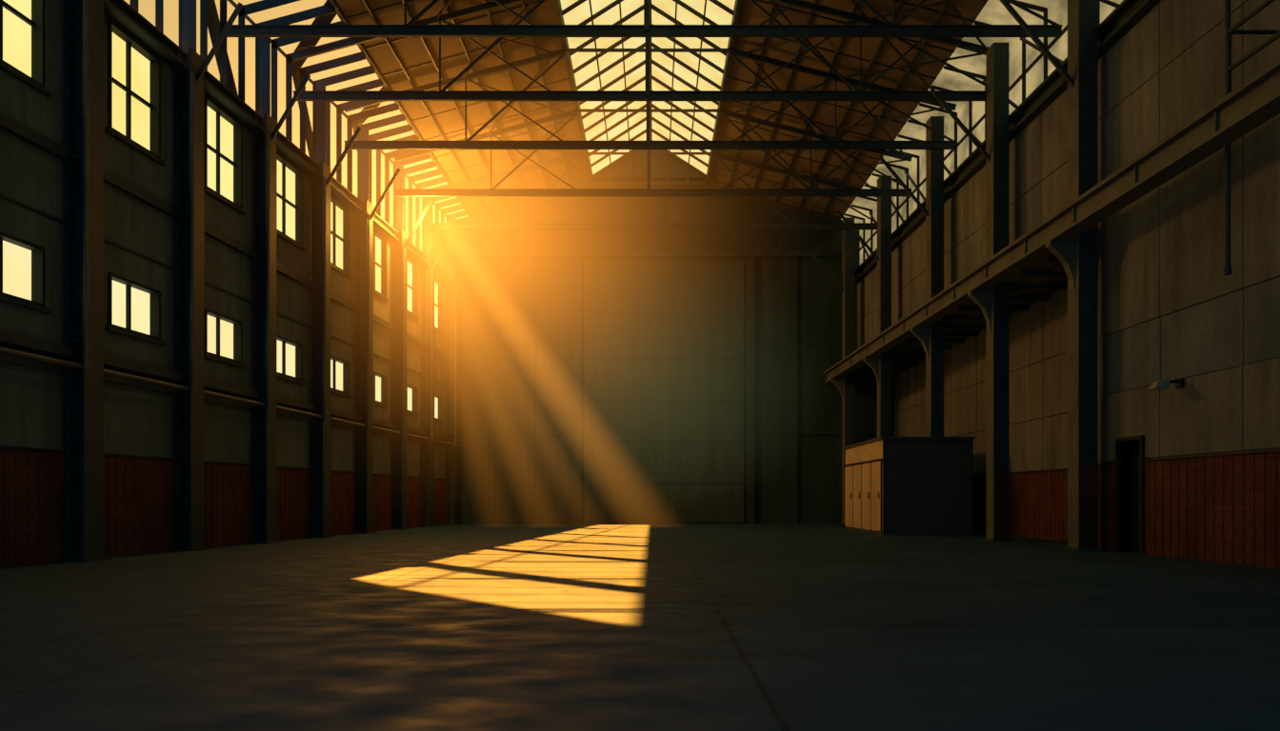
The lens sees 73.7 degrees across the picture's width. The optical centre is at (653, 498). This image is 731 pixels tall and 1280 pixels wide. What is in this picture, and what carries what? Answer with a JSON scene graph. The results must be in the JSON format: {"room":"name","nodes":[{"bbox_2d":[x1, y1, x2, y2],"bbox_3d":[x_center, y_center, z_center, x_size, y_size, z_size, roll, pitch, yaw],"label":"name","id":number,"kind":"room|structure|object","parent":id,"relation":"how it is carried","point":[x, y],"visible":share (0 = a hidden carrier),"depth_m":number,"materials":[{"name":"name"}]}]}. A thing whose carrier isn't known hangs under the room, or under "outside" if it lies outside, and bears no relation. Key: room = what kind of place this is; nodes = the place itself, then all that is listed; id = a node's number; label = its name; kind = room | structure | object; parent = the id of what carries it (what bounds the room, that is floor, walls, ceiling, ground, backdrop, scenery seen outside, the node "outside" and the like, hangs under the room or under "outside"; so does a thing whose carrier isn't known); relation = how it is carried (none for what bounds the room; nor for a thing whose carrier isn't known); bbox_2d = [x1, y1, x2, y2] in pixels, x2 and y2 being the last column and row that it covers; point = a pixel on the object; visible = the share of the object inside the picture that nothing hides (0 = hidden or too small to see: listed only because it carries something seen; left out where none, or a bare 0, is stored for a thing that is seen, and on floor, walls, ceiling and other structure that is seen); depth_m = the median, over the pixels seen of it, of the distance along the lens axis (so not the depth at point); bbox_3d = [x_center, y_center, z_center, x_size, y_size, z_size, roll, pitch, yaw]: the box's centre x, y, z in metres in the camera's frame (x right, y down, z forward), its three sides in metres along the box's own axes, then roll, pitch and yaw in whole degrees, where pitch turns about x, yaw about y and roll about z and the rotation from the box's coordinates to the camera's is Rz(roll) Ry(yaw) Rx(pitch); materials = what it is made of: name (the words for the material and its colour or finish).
{"room":"empty industrial warehouse","nodes":[
{"label":"empty industrial warehouse","id":0,"kind":"room"},
{"bbox_2d":[0,0,446,479],"bbox_3d":[-13.184,-5.350,21.500,0.349,13.500,53.158,0,0,4],"label":"wall","id":1,"kind":"structure","parent":0,"point":[137,422],"depth_m":22.49,"materials":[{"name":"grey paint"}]},
{"bbox_2d":[0,0,51,97],"bbox_3d":[-13.349,-10.145,17.558,0.319,2.750,2.112,0,0,4],"label":"window","id":2,"kind":"structure","parent":1,"relation":"in","point":[22,22],"depth_m":18.21,"materials":[{"name":"glass"}]},
{"bbox_2d":[0,231,51,314],"bbox_3d":[-13.349,-4.735,17.558,0.319,1.410,2.112,0,0,4],"label":"window","id":3,"kind":"structure","parent":1,"relation":"in","point":[22,262],"depth_m":18.11,"materials":[{"name":"glass"}]},
{"bbox_2d":[104,19,165,165],"bbox_3d":[-13.074,-10.145,21.428,0.319,2.750,2.112,0,0,4],"label":"window","id":4,"kind":"structure","parent":1,"relation":"in","point":[133,70],"depth_m":21.61,"materials":[{"name":"glass"}]},
{"bbox_2d":[104,272,165,345],"bbox_3d":[-13.074,-4.735,21.428,0.319,1.410,2.112,0,0,4],"label":"window","id":5,"kind":"structure","parent":1,"relation":"in","point":[133,308],"depth_m":21.59,"materials":[{"name":"glass"}]},
{"bbox_2d":[0,445,446,567],"bbox_3d":[-12.964,0.160,21.500,0.090,2.480,53.140,0,0,4],"label":"wainscoting","id":6,"kind":"structure","parent":1,"relation":"attached to","point":[139,491],"depth_m":22.11,"materials":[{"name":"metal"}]},
{"bbox_2d":[204,95,246,215],"bbox_3d":[-12.799,-10.145,25.298,0.319,2.750,2.112,0,0,4],"label":"window","id":7,"kind":"structure","parent":1,"relation":"in","point":[223,132],"depth_m":25.58,"materials":[{"name":"glass"}]},
{"bbox_2d":[204,308,246,368],"bbox_3d":[-12.799,-4.735,25.298,0.319,1.410,2.112,0,0,4],"label":"window","id":8,"kind":"structure","parent":1,"relation":"in","point":[223,333],"depth_m":25.53,"materials":[{"name":"glass"}]},
{"bbox_2d":[0,112,460,447],"bbox_3d":[-12.859,-5.300,21.500,0.299,5.000,53.155,0,0,4],"label":"trim","id":9,"kind":"structure","parent":1,"relation":"attached to","point":[9,340],"depth_m":22.10,"materials":[{"name":"wood"}]},
{"bbox_2d":[103,0,462,293],"bbox_3d":[-12.809,-11.830,21.500,0.399,0.500,53.162,0,0,4],"label":"horizontal beam","id":10,"kind":"structure","parent":1,"relation":"attached to","point":[120,11],"depth_m":25.46,"materials":[{"name":"metal"}]},
{"bbox_2d":[276,151,305,251],"bbox_3d":[-12.524,-10.145,29.168,0.319,2.750,2.112,0,0,4],"label":"window","id":11,"kind":"structure","parent":1,"relation":"in","point":[289,178],"depth_m":29.53,"materials":[{"name":"glass"}]},
{"bbox_2d":[276,335,305,384],"bbox_3d":[-12.524,-4.735,29.168,0.319,1.410,2.112,0,0,4],"label":"window","id":12,"kind":"structure","parent":1,"relation":"in","point":[289,352],"depth_m":29.53,"materials":[{"name":"glass"}]},
{"bbox_2d":[129,0,473,276],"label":"clerestory window","id":13,"kind":"structure","parent":1,"relation":"in","point":[325,14],"depth_m":30.91,"materials":[{"name":"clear glass"}]},
{"bbox_2d":[330,194,352,279],"bbox_3d":[-12.250,-10.145,33.038,0.319,2.750,2.112,0,0,4],"label":"window","id":14,"kind":"structure","parent":1,"relation":"in","point":[339,212],"depth_m":33.51,"materials":[{"name":"glass"}]},
{"bbox_2d":[330,355,352,398],"bbox_3d":[-12.250,-4.735,33.038,0.319,1.410,2.112,0,0,4],"label":"window","id":15,"kind":"structure","parent":1,"relation":"in","point":[339,368],"depth_m":33.50,"materials":[{"name":"glass"}]},
{"bbox_2d":[373,228,389,301],"bbox_3d":[-11.975,-10.145,36.908,0.319,2.750,2.112,0,0,4],"label":"window","id":16,"kind":"structure","parent":1,"relation":"in","point":[379,241],"depth_m":37.61,"materials":[{"name":"glass"}]},
{"bbox_2d":[373,371,389,408],"bbox_3d":[-11.975,-4.735,36.908,0.319,1.410,2.112,0,0,4],"label":"window","id":17,"kind":"structure","parent":1,"relation":"in","point":[379,380],"depth_m":37.50,"materials":[{"name":"glass"}]},
{"bbox_2d":[406,255,419,319],"bbox_3d":[-11.700,-10.145,40.778,0.319,2.750,2.112,0,0,4],"label":"window","id":18,"kind":"structure","parent":1,"relation":"in","point":[411,266],"depth_m":41.50,"materials":[{"name":"glass"}]},
{"bbox_2d":[406,383,419,417],"bbox_3d":[-11.700,-4.735,40.778,0.319,1.410,2.112,0,0,4],"label":"window","id":19,"kind":"structure","parent":1,"relation":"in","point":[411,391],"depth_m":41.50,"materials":[{"name":"glass"}]},
{"bbox_2d":[434,277,444,335],"bbox_3d":[-11.425,-10.145,44.648,0.319,2.750,2.112,0,0,4],"label":"window","id":20,"kind":"structure","parent":1,"relation":"in","point":[438,286],"depth_m":45.51,"materials":[{"name":"glass"}]},
{"bbox_2d":[434,394,444,423],"bbox_3d":[-11.425,-4.735,44.648,0.319,1.410,2.112,0,0,4],"label":"window","id":21,"kind":"structure","parent":1,"relation":"in","point":[438,400],"depth_m":45.51,"materials":[{"name":"glass"}]},
{"bbox_2d":[0,523,1279,730],"bbox_3d":[-0.500,1.550,21.650,31.000,0.300,53.300,0,0,0],"label":"floor","id":22,"kind":"structure","parent":0,"point":[462,627],"depth_m":8.74,"materials":[{"name":"concrete"}]},
{"bbox_2d":[62,0,110,561],"bbox_3d":[-12.253,-6.745,19.278,1.679,16.290,0.804,0,0,0],"label":"steel column","id":23,"kind":"structure","parent":22,"relation":"on","point":[84,18],"depth_m":19.23,"materials":[{"name":"grey metal"}]},
{"bbox_2d":[173,0,243,551],"bbox_3d":[-11.978,-6.782,23.148,1.679,16.365,0.804,0,0,0],"label":"steel column","id":24,"kind":"structure","parent":22,"relation":"on","point":[190,82],"depth_m":23.12,"materials":[{"name":"grey metal"}]},
{"bbox_2d":[251,23,310,543],"bbox_3d":[-11.703,-6.819,27.018,1.679,16.439,0.804,0,0,0],"label":"steel column","id":25,"kind":"structure","parent":22,"relation":"on","point":[264,141],"depth_m":27.00,"materials":[{"name":"grey metal"}]},
{"bbox_2d":[310,81,360,538],"bbox_3d":[-11.428,-6.856,30.888,1.679,16.513,0.804,0,0,0],"label":"steel column","id":26,"kind":"structure","parent":22,"relation":"on","point":[320,186],"depth_m":30.87,"materials":[{"name":"grey metal"}]},
{"bbox_2d":[0,346,463,447],"bbox_3d":[-12.589,-2.950,21.500,0.118,0.118,53.134,0,0,4],"label":"pipe","id":27,"kind":"object","parent":26,"relation":"attached to","point":[5,350],"visible":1,"depth_m":22.07,"materials":[{"name":"grey metal"}]},
{"bbox_2d":[356,125,399,533],"bbox_3d":[-11.154,-6.894,34.758,1.679,16.587,0.804,0,0,0],"label":"steel column","id":28,"kind":"structure","parent":22,"relation":"on","point":[364,222],"depth_m":34.74,"materials":[{"name":"grey metal"}]},
{"bbox_2d":[392,161,431,530],"bbox_3d":[-10.879,-6.931,38.628,1.679,16.661,0.804,0,0,0],"label":"steel column","id":29,"kind":"structure","parent":22,"relation":"on","point":[399,249],"depth_m":38.61,"materials":[{"name":"grey metal"}]},
{"bbox_2d":[421,197,457,527],"bbox_3d":[-10.604,-6.968,42.498,1.679,16.736,0.804,0,0,0],"label":"steel column","id":30,"kind":"structure","parent":22,"relation":"on","point":[428,271],"depth_m":42.41,"materials":[{"name":"grey metal"}]},
{"bbox_2d":[446,215,478,524],"bbox_3d":[-10.329,-7.005,46.368,1.679,16.810,0.804,0,0,0],"label":"steel column","id":31,"kind":"structure","parent":22,"relation":"on","point":[451,290],"depth_m":46.35,"materials":[{"name":"grey metal"}]},
{"bbox_2d":[807,218,854,524],"bbox_3d":[9.696,-6.922,46.500,2.605,16.644,0.740,0,0,0],"label":"steel column","id":32,"kind":"structure","parent":22,"relation":"on","point":[846,385],"depth_m":46.23,"materials":[{"name":"grey metal"}]},
{"bbox_2d":[837,175,891,438],"bbox_3d":[9.975,-6.884,40.300,2.605,16.568,0.740,0,0,0],"label":"steel column","id":33,"kind":"structure","parent":22,"relation":"on","point":[881,366],"depth_m":40.03,"materials":[{"name":"grey metal"}]},
{"bbox_2d":[843,437,975,535],"bbox_3d":[10.588,-0.500,36.190,3.625,3.800,6.580,0,0,0],"label":"cabinet","id":34,"kind":"object","parent":22,"relation":"on","point":[894,486],"visible":1,"depth_m":32.97,"materials":[{"name":"brown wood"}]},
{"bbox_2d":[879,116,943,437],"bbox_3d":[10.210,-8.775,33.900,2.501,12.630,0.540,0,0,0],"label":"steel column","id":35,"kind":"structure","parent":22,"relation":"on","point":[931,337],"depth_m":33.63,"materials":[{"name":"grey metal"}]},
{"bbox_2d":[930,42,1013,541],"bbox_3d":[10.512,-6.811,28.350,2.605,16.423,0.740,0,0,0],"label":"steel column","id":36,"kind":"structure","parent":22,"relation":"on","point":[993,303],"depth_m":28.08,"materials":[{"name":"grey metal"}]},
{"bbox_2d":[823,59,1279,383],"bbox_3d":[11.069,-7.391,21.450,0.619,1.798,52.981,0,0,-3],"label":"beam","id":37,"kind":"structure","parent":36,"relation":"on","point":[1256,101],"depth_m":20.38,"materials":[{"name":"metal"}]},
{"bbox_2d":[1225,0,1279,95],"bbox_3d":[11.904,-8.540,13.024,0.989,1.620,8.052,0,0,0],"label":"walkway railing","id":38,"kind":"object","parent":37,"relation":"on","point":[1233,30],"visible":0.87,"depth_m":16.90,"materials":[{"name":"metal"}]},
{"bbox_2d":[1000,0,1103,551],"bbox_3d":[10.744,-6.780,23.200,2.605,16.360,0.740,0,0,0],"label":"steel column","id":39,"kind":"structure","parent":22,"relation":"on","point":[1078,256],"depth_m":22.93,"materials":[{"name":"grey metal"}]},
{"bbox_2d":[292,0,988,100],"bbox_3d":[-0.200,-16.525,28.800,23.931,6.150,0.140,0,0,0],"label":"roof truss","id":40,"kind":"object","parent":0,"point":[442,94],"depth_m":28.78,"materials":[{"name":"grey metal"}]},
{"bbox_2d":[224,0,1062,37],"bbox_3d":[-0.282,-16.525,24.800,24.336,6.150,0.140,0,0,0],"label":"roof truss","id":41,"kind":"object","parent":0,"point":[409,30],"depth_m":24.78,"materials":[{"name":"grey metal"}]},
{"bbox_2d":[592,178,706,186],"bbox_3d":[-0.200,-17.600,21.600,6.400,0.200,53.200,0,0,0],"label":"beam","id":42,"kind":"structure","parent":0,"point":[659,179],"depth_m":47.58,"materials":[{"name":"grey metal"}]},
{"bbox_2d":[343,48,956,149],"bbox_3d":[-0.119,-16.525,32.800,23.526,6.150,0.140,0,0,0],"label":"roof truss","id":43,"kind":"object","parent":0,"point":[834,144],"depth_m":32.78,"materials":[{"name":"grey metal"}]},
{"bbox_2d":[394,59,912,197],"bbox_3d":[-0.015,-16.525,37.900,23.009,6.150,0.140,0,0,0],"label":"roof truss","id":44,"kind":"object","parent":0,"point":[492,191],"depth_m":37.88,"materials":[{"name":"grey metal"}]},
{"bbox_2d":[431,152,877,230],"bbox_3d":[0.080,-16.525,42.600,22.533,6.150,0.140,0,0,0],"label":"roof truss","id":45,"kind":"object","parent":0,"point":[511,226],"depth_m":42.58,"materials":[{"name":"grey metal"}]},
{"bbox_2d":[361,0,949,218],"bbox_3d":[0.100,-16.528,21.500,18.670,1.544,53.000,0,0,0],"label":"roof purlins","id":46,"kind":"structure","parent":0,"point":[365,2],"depth_m":34.48,"materials":[{"name":"brown metal"}]},
{"bbox_2d":[553,0,741,184],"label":"skylight","id":47,"kind":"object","parent":46,"relation":"on","point":[586,70],"depth_m":38.03,"materials":[{"name":"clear glass"}]},
{"bbox_2d":[457,184,855,257],"bbox_3d":[0.176,-16.525,47.300,22.057,6.150,0.140,0,0,0],"label":"roof truss","id":48,"kind":"object","parent":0,"point":[461,253],"depth_m":47.28,"materials":[{"name":"grey metal"}]},
{"bbox_2d":[335,0,988,219],"bbox_3d":[0.200,-16.655,21.500,20.610,2.130,53.000,0,0,0],"label":"ceiling","id":49,"kind":"structure","parent":0,"point":[411,51],"depth_m":34.34,"materials":[{"name":"metal"}]},
{"bbox_2d":[432,186,895,523],"bbox_3d":[1.000,-8.250,48.150,27.000,19.300,0.300,0,0,0],"label":"wall","id":50,"kind":"structure","parent":0,"point":[509,277],"depth_m":48.01,"materials":[{"name":"grey metal"}]},
{"bbox_2d":[483,257,841,523],"bbox_3d":[0.600,-6.100,47.875,20.240,15.000,0.250,0,0,0],"label":"pilasters","id":51,"kind":"object","parent":50,"relation":"attached to","point":[577,261],"depth_m":47.83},
{"bbox_2d":[581,257,746,522],"bbox_3d":[0.600,-6.200,47.875,9.200,15.100,0.250,0,0,0],"label":"door","id":52,"kind":"structure","parent":50,"relation":"in","point":[664,357],"depth_m":47.86,"materials":[{"name":"metal"}]},
{"bbox_2d":[458,343,893,435],"bbox_3d":[1.150,-6.150,47.970,24.700,5.100,0.060,0,0,0],"label":"trim","id":53,"kind":"structure","parent":50,"relation":"attached to","point":[458,344],"depth_m":47.93,"materials":[{"name":"grey metal"}]},
{"bbox_2d":[433,0,987,188],"bbox_3d":[1.950,-16.133,31.699,18.754,2.178,21.849,0,0,0],"label":"roof bracing","id":54,"kind":"structure","parent":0,"point":[958,13],"depth_m":33.10,"materials":[{"name":"grey metal"}]},
{"bbox_2d":[857,0,1279,475],"bbox_3d":[12.530,-6.750,21.755,2.140,11.500,52.450,0,0,0],"label":"wall","id":55,"kind":"structure","parent":0,"point":[1162,253],"depth_m":21.13,"materials":[{"name":"grey concrete"}]},
{"bbox_2d":[1147,378,1184,390],"bbox_3d":[11.961,-2.680,19.900,0.700,0.240,0.320,0,0,0],"label":"wall lamp","id":56,"kind":"object","parent":55,"relation":"attached to","point":[1164,384],"depth_m":19.80,"materials":[{"name":"grey metal"}]},
{"bbox_2d":[1223,0,1231,275],"bbox_3d":[11.646,-8.575,17.300,0.138,8.050,0.138,0,0,0],"label":"drain pipe","id":57,"kind":"object","parent":55,"relation":"attached to","point":[1228,269],"visible":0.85,"depth_m":17.26,"materials":[{"name":"metal"}]},
{"bbox_2d":[900,120,1279,548],"bbox_3d":[13.507,-5.650,21.530,2.390,14.100,53.036,0,0,-2],"label":"trim","id":58,"kind":"structure","parent":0,"point":[1059,290],"depth_m":20.28,"materials":[{"name":"wood"}]},
{"bbox_2d":[854,252,1067,376],"bbox_3d":[11.932,-7.010,35.725,3.336,0.420,24.550,0,0,0],"label":"gallery slab","id":59,"kind":"object","parent":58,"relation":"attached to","point":[1047,275],"visible":0.49,"depth_m":30.79,"materials":[{"name":"metal"}]},
{"bbox_2d":[840,0,1123,264],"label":"clerestory window","id":60,"kind":"structure","parent":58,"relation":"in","point":[1030,67],"depth_m":31.41,"materials":[{"name":"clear glass"}]},
{"bbox_2d":[854,0,1161,284],"bbox_3d":[12.137,-12.365,21.500,0.350,0.630,53.035,0,0,-2],"label":"horizontal beam","id":61,"kind":"structure","parent":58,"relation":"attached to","point":[1129,12],"depth_m":27.01,"materials":[{"name":"metal"}]},
{"bbox_2d":[973,449,1279,569],"bbox_3d":[12.882,0.205,21.500,1.437,2.390,53.000,0,0,0],"label":"wainscoting","id":62,"kind":"structure","parent":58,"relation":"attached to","point":[1222,509],"depth_m":19.68,"materials":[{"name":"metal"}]},
{"bbox_2d":[1115,436,1146,555],"bbox_3d":[12.440,-0.090,21.900,0.555,2.980,1.160,0,0,0],"label":"door","id":63,"kind":"structure","parent":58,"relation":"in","point":[1131,489],"depth_m":22.40,"materials":[{"name":"metal"}]}
]}

